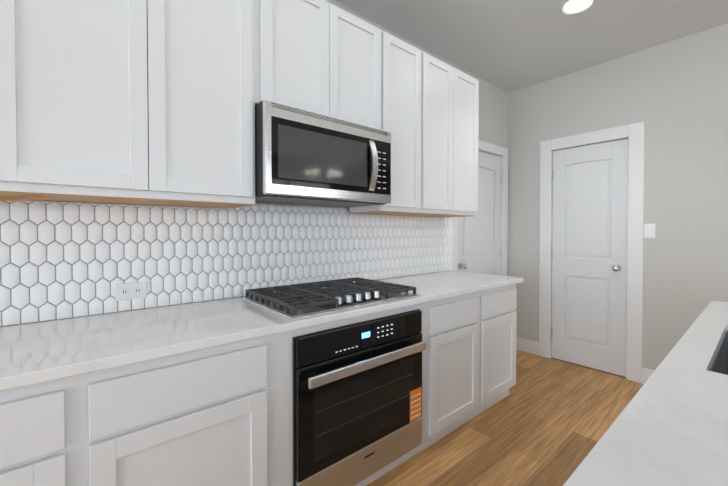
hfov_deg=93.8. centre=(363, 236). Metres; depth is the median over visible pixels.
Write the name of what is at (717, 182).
wall
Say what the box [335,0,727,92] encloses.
ceiling
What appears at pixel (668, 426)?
kitchen island
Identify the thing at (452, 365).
base cabinet
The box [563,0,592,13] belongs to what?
recessed light
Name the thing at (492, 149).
door frame
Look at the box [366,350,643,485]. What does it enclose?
floor
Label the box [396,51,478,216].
upper cabinet
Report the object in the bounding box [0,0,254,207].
upper cabinet
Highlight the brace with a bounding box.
[0,196,43,200]
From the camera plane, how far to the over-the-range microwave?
1.64 m
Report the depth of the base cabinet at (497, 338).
2.36 m
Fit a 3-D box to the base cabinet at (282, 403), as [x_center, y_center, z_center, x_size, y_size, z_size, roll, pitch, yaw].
[-0.196,0.787,1.815,0.905,0.868,0.587,-1,1,-40]
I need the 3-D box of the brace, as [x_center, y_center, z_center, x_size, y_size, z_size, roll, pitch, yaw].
[-1.204,-0.129,1.165,0.263,0.012,0.038,0,1,11]
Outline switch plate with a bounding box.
[644,224,655,237]
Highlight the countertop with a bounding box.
[0,271,522,390]
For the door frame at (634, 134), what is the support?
attached to the wall at (673, 95)
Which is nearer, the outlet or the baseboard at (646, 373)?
the outlet
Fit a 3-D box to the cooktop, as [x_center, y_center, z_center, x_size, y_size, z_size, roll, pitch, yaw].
[-0.161,0.295,1.773,0.760,0.050,0.540,-1,1,-40]
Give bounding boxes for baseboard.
[516,337,538,354]
[641,368,654,383]
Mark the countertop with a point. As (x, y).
(36, 352)
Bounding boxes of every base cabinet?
[0,375,77,485]
[77,335,271,485]
[271,302,425,485]
[419,291,478,451]
[472,284,516,417]
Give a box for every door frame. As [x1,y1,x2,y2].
[451,140,507,275]
[539,122,644,382]
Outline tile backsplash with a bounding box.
[0,200,451,325]
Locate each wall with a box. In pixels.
[0,0,507,326]
[507,29,710,369]
[707,23,727,305]
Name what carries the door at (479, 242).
attached to the wall at (493, 114)
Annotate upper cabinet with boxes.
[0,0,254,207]
[254,0,380,128]
[350,30,420,214]
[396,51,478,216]
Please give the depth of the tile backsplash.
1.62 m
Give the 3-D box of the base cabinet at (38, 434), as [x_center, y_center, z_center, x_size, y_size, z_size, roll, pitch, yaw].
[-1.229,0.800,0.931,0.686,0.868,0.606,-1,1,-40]
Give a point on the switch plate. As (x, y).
(649, 230)
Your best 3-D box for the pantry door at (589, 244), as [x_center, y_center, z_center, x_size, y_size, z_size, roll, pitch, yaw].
[2.018,0.185,3.093,0.102,2.018,0.595,-1,1,-40]
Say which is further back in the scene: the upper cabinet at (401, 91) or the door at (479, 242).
the door at (479, 242)
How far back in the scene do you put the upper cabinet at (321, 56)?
1.73 m
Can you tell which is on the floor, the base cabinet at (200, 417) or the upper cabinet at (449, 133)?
the base cabinet at (200, 417)
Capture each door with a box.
[458,151,500,274]
[551,139,627,376]
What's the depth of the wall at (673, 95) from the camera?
2.73 m
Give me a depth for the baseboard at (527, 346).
3.49 m
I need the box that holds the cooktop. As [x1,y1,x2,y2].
[241,277,420,319]
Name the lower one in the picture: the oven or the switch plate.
the oven
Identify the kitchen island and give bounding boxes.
[563,301,727,485]
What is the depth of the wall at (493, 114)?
3.34 m
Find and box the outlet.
[115,282,146,300]
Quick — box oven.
[293,309,425,485]
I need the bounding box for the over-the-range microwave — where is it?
[255,99,390,206]
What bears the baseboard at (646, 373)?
attached to the wall at (673, 95)

